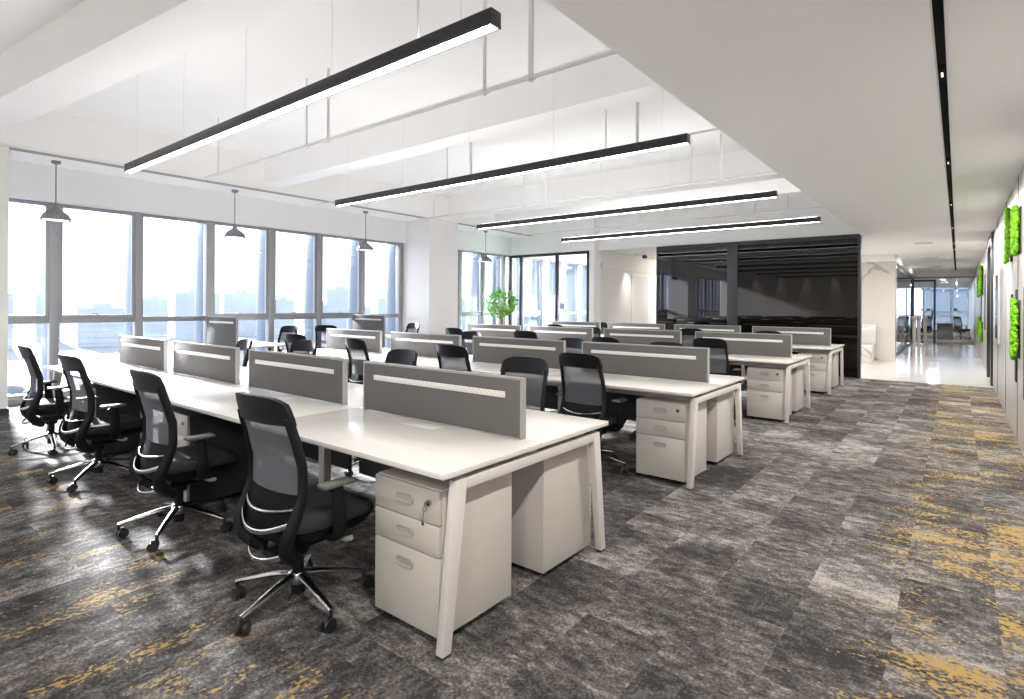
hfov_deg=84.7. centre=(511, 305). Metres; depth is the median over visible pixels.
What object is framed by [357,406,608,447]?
countertop
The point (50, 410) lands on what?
chair
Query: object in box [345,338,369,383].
chair
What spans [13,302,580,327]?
hills
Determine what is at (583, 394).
chair
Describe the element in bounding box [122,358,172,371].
countertop
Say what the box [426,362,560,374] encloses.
countertop
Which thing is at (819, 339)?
desk
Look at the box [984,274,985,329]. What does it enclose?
wall slot
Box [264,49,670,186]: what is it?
ceiling beam
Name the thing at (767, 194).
pendant lamp
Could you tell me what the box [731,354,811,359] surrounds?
countertop
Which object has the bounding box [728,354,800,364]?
countertop
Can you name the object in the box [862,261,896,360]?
wall
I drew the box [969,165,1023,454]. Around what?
wall
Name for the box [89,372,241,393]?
countertop
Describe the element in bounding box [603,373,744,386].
countertop
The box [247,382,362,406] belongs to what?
countertop
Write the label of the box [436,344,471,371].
chair
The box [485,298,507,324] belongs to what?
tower
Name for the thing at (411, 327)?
chair
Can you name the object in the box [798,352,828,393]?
drawer pedestal
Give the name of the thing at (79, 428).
chair
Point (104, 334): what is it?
tower
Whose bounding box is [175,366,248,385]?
countertop
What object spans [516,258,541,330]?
window
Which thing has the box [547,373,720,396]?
countertop
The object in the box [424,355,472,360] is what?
countertop
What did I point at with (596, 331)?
chair
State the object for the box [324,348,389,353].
countertop
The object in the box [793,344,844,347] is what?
countertop
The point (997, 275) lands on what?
wall display
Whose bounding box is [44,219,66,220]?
diffuser
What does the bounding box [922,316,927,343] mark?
barrier post
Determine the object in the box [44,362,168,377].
countertop
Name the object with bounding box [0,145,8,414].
column
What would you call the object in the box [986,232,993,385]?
door
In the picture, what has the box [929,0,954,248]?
ceiling track
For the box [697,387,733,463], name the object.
drawer pedestal
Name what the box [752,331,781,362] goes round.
chair
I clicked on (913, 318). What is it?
barrier post
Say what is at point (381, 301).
tower
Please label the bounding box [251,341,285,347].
countertop
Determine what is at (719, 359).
chair
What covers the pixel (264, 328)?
window
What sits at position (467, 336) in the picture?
chair
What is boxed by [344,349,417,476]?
chair
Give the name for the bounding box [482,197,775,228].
diffuser
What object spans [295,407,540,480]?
countertop
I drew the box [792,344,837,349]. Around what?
countertop
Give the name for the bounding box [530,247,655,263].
ceiling
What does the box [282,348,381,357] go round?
countertop
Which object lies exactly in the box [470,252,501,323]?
window
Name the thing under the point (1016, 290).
wall slot
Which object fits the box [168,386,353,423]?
countertop
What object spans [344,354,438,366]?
countertop
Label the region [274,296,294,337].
tower
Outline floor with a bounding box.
[0,329,1023,698]
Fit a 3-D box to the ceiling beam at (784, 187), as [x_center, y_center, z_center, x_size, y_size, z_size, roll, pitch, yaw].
[2.752,-2.300,12.254,7.950,0.470,0.300,0,0,38]
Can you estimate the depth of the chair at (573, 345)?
6.92 m
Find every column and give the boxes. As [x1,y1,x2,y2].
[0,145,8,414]
[402,218,457,333]
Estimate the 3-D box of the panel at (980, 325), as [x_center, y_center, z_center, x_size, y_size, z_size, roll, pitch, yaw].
[12.170,0.687,14.594,0.086,0.561,0.576,0,0,38]
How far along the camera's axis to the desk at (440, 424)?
3.22 m
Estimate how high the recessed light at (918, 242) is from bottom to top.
0.015 m
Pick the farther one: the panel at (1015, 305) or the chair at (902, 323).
the chair at (902, 323)
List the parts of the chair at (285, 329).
panel, backrest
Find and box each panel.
[976,275,978,297]
[976,316,980,334]
[978,321,982,341]
[979,265,982,295]
[1003,207,1012,263]
[1009,298,1020,359]
[1010,205,1021,255]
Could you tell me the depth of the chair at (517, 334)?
8.86 m
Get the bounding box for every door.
[631,276,647,322]
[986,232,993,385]
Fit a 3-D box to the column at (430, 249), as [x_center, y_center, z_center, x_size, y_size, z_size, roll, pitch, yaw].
[-1.957,-0.289,13.469,0.940,3.400,0.960,0,0,38]
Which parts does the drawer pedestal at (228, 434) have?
drawer, drawer, drawer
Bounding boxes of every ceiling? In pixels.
[0,0,745,196]
[0,111,532,237]
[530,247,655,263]
[545,0,1023,251]
[862,236,984,288]
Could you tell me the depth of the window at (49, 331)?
8.29 m
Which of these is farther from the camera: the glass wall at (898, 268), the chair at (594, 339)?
the glass wall at (898, 268)
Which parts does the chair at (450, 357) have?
panel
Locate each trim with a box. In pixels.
[8,394,69,404]
[9,147,532,235]
[997,176,1018,413]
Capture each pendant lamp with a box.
[39,160,71,221]
[124,0,500,172]
[223,190,245,238]
[335,133,690,206]
[357,211,373,250]
[477,168,777,229]
[479,231,491,262]
[561,209,820,241]
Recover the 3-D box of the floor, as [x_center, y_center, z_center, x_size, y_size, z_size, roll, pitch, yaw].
[7.952,1.513,17.942,11.150,0.100,50.000,0,0,38]
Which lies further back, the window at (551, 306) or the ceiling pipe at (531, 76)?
the window at (551, 306)
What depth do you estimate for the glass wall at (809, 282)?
12.23 m
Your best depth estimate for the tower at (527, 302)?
496.57 m
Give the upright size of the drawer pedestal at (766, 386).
0.650 m
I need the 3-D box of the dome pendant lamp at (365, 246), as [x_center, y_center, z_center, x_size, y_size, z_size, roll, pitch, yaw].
[-3.114,-1.580,11.955,0.356,0.830,0.356,0,0,38]
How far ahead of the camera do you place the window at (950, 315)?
34.65 m
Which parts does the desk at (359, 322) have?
rail, edge trim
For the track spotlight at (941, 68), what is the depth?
3.31 m
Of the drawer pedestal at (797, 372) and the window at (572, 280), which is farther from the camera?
the window at (572, 280)
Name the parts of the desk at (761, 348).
rail, edge trim, rail, edge trim, rail, edge trim, modesty panel, rail, edge trim, long rail, leg, cross rail, leg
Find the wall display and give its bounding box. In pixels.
[993,269,1000,344]
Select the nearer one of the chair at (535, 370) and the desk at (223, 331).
the chair at (535, 370)
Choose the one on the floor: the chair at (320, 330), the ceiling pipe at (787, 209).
the chair at (320, 330)
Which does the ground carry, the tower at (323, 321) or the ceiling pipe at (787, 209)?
the tower at (323, 321)
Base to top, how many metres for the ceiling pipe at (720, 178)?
0.700 m
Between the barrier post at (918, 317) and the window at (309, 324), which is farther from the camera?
the barrier post at (918, 317)
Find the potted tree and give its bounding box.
[484,287,518,324]
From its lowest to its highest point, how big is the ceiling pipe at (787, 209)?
0.700 m
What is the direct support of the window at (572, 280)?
in the wall
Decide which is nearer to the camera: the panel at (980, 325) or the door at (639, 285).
the panel at (980, 325)
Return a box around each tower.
[8,294,13,349]
[35,294,60,343]
[77,303,124,346]
[143,296,167,336]
[174,289,219,342]
[223,290,255,335]
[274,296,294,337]
[321,301,325,324]
[326,286,347,328]
[365,307,369,313]
[378,298,385,313]
[461,304,465,331]
[462,298,469,330]
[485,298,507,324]
[524,300,529,330]
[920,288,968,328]
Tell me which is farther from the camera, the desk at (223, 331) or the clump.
the clump
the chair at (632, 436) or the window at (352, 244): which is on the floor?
the chair at (632, 436)
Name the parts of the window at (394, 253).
frame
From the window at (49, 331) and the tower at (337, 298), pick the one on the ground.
the tower at (337, 298)
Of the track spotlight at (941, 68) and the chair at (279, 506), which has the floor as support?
the chair at (279, 506)
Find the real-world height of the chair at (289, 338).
1.019 m
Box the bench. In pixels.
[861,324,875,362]
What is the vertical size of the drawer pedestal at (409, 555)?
0.650 m
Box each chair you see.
[7,345,69,455]
[47,354,142,492]
[115,369,239,552]
[231,392,373,635]
[235,339,252,366]
[265,326,297,351]
[284,334,306,352]
[289,340,316,354]
[315,325,336,348]
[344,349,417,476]
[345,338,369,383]
[406,323,419,332]
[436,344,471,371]
[445,328,462,334]
[460,331,482,354]
[500,356,548,411]
[514,330,537,338]
[547,324,562,326]
[547,338,584,412]
[557,352,627,473]
[584,327,600,336]
[592,337,618,342]
[601,322,607,333]
[629,342,684,439]
[665,324,674,329]
[680,328,702,346]
[693,338,740,419]
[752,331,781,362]
[896,316,909,338]
[916,316,932,338]
[953,316,970,338]
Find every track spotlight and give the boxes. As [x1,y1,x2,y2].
[938,64,945,81]
[946,158,950,165]
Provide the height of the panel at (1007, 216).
0.683 m
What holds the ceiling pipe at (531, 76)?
hanging from the ceiling at (268, 59)
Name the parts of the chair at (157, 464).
panel, backrest, armrest, seat, lever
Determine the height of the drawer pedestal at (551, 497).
0.650 m
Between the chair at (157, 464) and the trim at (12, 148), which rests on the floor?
the chair at (157, 464)
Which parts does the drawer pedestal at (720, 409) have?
drawer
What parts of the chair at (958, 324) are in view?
panel, backrest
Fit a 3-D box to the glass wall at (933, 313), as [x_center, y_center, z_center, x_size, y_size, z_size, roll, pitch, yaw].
[14.821,0.188,23.487,7.000,2.620,0.180,0,0,38]
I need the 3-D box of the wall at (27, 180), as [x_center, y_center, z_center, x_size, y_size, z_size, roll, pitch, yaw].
[-5.926,-1.750,9.234,0.260,0.520,19.080,0,0,38]
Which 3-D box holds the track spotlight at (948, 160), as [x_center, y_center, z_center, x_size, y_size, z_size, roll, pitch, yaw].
[4.173,-1.369,5.375,0.036,0.019,0.260,0,0,38]
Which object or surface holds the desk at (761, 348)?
on the floor
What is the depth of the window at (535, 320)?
17.99 m
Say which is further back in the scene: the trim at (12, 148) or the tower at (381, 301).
the tower at (381, 301)
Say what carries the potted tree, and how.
on the floor
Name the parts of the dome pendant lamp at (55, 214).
lamp shade, cord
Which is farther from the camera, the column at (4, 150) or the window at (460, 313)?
the window at (460, 313)
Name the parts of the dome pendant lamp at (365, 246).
lamp shade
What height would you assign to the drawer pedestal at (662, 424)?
0.650 m
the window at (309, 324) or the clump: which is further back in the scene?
the clump
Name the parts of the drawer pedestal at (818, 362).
drawer, drawer, drawer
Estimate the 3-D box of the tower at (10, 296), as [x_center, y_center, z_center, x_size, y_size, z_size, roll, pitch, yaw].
[-258.597,6.870,277.844,17.289,30.403,9.615,0,0,10]
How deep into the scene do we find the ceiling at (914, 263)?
17.69 m
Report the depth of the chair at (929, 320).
25.64 m
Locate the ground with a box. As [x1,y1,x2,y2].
[8,318,921,389]
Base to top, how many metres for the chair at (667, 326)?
1.019 m
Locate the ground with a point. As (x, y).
(18, 373)
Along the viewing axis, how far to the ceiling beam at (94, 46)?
4.77 m
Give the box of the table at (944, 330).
[936,323,953,339]
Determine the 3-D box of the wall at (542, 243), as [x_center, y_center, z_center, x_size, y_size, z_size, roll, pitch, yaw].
[3.408,-0.546,13.935,9.000,3.970,0.340,0,0,38]
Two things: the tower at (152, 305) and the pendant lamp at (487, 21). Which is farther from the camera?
the tower at (152, 305)
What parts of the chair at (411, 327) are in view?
panel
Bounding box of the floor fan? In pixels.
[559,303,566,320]
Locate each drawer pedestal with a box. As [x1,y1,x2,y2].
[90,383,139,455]
[173,407,247,505]
[375,463,511,637]
[497,440,590,573]
[636,396,706,483]
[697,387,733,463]
[747,366,791,421]
[767,362,803,412]
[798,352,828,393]
[810,349,838,388]
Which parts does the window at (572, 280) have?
frame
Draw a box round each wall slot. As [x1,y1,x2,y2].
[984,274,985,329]
[1014,289,1017,381]
[1023,287,1023,399]
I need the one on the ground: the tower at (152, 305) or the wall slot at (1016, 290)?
the tower at (152, 305)
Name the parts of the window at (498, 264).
frame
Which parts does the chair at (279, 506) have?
backrest, panel, seat, armrest, lever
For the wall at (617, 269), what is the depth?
15.92 m
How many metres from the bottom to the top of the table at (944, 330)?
0.730 m
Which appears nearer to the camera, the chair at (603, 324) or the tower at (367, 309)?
the chair at (603, 324)
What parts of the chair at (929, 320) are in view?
panel, backrest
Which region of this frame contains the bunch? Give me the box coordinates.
[421,501,427,525]
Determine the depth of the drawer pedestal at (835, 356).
9.79 m
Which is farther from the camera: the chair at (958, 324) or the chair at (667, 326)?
the chair at (958, 324)
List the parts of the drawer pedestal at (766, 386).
handle, drawer, drawer, drawer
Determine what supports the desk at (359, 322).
on the floor
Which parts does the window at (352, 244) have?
frame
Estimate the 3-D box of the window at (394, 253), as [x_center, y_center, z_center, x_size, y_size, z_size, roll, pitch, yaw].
[-2.501,-0.092,13.824,0.527,3.600,1.090,0,0,38]
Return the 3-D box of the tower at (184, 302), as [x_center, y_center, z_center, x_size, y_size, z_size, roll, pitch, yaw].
[-192.787,6.189,345.033,20.488,32.452,16.052,0,0,-10]
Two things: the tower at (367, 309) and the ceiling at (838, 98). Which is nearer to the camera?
the ceiling at (838, 98)
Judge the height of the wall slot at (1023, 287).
1.070 m
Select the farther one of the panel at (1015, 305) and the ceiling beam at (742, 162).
the ceiling beam at (742, 162)
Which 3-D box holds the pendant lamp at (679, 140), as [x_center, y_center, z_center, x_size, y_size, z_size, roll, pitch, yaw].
[-0.494,-1.992,6.569,5.240,1.120,0.080,0,0,38]
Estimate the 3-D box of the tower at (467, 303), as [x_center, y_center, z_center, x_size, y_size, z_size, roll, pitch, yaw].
[-41.345,8.704,460.419,10.132,29.002,14.608,0,0,13]
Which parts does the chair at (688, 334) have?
panel, backrest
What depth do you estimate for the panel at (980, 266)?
14.45 m
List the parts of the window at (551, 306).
frame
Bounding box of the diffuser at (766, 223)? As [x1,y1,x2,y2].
[567,222,811,241]
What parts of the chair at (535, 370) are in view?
panel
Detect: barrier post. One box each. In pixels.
[911,316,916,345]
[916,316,921,344]
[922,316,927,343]
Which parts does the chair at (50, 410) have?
panel, backrest, armrest, seat, armrest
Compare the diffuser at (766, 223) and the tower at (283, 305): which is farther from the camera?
the tower at (283, 305)
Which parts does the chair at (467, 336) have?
panel, backrest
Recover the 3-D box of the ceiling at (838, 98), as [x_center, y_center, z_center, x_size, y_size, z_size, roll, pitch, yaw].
[3.192,-2.042,4.689,2.150,1.300,23.300,0,0,38]
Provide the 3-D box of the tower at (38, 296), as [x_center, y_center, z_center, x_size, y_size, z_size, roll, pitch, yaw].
[-272.201,6.522,330.124,11.260,30.957,11.357,0,0,-37]
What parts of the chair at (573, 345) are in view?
backrest, panel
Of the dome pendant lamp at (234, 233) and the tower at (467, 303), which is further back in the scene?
the tower at (467, 303)
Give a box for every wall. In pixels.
[9,159,510,254]
[507,194,858,324]
[509,251,588,330]
[600,251,655,327]
[656,234,860,377]
[745,236,861,377]
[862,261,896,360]
[896,267,912,355]
[897,276,974,343]
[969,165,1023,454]
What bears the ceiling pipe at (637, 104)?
hanging from the ceiling at (268, 59)
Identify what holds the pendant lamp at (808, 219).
hanging from the ceiling at (268, 59)
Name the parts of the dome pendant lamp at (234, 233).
lamp shade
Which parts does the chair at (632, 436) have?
backrest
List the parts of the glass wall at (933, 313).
frame, head rail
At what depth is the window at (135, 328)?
9.16 m
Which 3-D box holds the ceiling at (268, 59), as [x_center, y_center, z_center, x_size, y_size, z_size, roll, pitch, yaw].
[-2.626,-2.663,6.566,9.300,0.200,19.400,0,0,38]
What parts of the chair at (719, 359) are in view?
backrest, panel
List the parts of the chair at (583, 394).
backrest, panel, seat, armrest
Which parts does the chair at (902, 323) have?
backrest, panel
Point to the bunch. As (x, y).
(425, 502)
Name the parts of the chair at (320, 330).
panel, backrest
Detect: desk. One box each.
[44,335,608,661]
[206,316,285,350]
[282,328,744,490]
[352,315,389,347]
[468,324,811,424]
[552,321,844,394]
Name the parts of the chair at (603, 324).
backrest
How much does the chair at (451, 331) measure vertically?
1.019 m
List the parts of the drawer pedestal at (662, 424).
handle, handle, handle, drawer, drawer, drawer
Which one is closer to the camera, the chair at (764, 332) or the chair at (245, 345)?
the chair at (245, 345)
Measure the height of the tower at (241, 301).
33.401 m
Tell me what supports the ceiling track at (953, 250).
attached to the ceiling at (914, 263)
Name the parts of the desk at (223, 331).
rail, edge trim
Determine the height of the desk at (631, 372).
1.057 m
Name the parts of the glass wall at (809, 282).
glass panel, post, glass panel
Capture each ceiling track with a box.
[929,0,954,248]
[953,250,955,269]
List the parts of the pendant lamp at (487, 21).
power cord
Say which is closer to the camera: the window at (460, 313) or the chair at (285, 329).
the chair at (285, 329)
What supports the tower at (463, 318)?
on the ground
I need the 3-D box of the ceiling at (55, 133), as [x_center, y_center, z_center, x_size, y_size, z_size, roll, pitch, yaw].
[-5.592,-2.293,8.983,1.050,0.570,19.100,0,0,38]
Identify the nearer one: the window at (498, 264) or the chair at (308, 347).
the chair at (308, 347)
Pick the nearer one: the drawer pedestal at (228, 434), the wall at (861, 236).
the drawer pedestal at (228, 434)
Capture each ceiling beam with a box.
[0,0,304,133]
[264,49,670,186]
[450,150,782,218]
[495,178,804,221]
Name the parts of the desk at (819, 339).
rail, edge trim, rail, edge trim, rail, edge trim, leg, edge trim, rail, long rail, leg, cross rail, leg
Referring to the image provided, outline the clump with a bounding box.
[8,384,28,394]
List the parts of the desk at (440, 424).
leg, rail, edge trim, rail, edge trim, rail, edge trim, leg, modesty panel, modesty panel, rail, edge trim, leg, long rail, cross rail, leg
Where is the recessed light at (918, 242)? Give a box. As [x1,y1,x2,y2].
[914,242,932,244]
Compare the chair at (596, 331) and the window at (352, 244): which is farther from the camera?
the window at (352, 244)
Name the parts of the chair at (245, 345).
panel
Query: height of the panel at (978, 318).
0.568 m
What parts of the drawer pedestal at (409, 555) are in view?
handle, handle, handle, drawer, drawer, drawer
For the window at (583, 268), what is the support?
in the wall
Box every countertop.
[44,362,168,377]
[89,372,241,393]
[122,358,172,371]
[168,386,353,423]
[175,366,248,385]
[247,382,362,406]
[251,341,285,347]
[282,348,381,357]
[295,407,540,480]
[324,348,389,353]
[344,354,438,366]
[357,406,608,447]
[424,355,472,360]
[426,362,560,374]
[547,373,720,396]
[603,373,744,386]
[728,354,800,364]
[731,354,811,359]
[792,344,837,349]
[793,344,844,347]
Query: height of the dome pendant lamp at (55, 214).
0.830 m
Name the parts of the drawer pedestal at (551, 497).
drawer, drawer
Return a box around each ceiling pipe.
[204,0,616,178]
[315,102,718,205]
[419,133,774,219]
[517,196,822,235]
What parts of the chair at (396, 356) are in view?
backrest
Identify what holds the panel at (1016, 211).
attached to the wall at (1012, 273)
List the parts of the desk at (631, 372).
rail, edge trim, rail, edge trim, rail, edge trim, long rail, modesty panel, leg, modesty panel, rail, edge trim, leg, cross rail, leg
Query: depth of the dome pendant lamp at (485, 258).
14.91 m
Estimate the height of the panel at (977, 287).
0.671 m
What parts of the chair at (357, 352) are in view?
panel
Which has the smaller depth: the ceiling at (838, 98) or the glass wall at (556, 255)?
the ceiling at (838, 98)
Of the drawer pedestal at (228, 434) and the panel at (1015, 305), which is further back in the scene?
the panel at (1015, 305)
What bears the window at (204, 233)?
in the wall at (27, 180)
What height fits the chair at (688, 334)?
1.019 m
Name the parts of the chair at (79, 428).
panel, backrest, armrest, seat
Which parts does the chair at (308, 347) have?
panel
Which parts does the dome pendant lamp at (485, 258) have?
lamp shade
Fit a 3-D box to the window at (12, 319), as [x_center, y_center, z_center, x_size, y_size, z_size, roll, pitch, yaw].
[-7.225,-0.117,7.877,0.527,3.600,1.090,0,0,38]
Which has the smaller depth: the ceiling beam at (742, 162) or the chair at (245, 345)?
the chair at (245, 345)
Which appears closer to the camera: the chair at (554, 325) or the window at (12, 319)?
the window at (12, 319)
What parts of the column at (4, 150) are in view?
skirting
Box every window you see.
[8,198,49,399]
[41,202,134,393]
[125,212,205,336]
[195,221,268,343]
[256,228,316,350]
[304,233,360,340]
[348,238,397,329]
[386,243,402,347]
[458,250,481,328]
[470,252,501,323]
[490,255,518,324]
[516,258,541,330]
[530,259,559,325]
[548,261,576,323]
[565,263,586,321]
[581,266,586,321]
[897,288,968,329]
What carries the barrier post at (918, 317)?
on the floor
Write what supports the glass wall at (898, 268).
on the floor
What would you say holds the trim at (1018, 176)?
attached to the wall at (1012, 273)

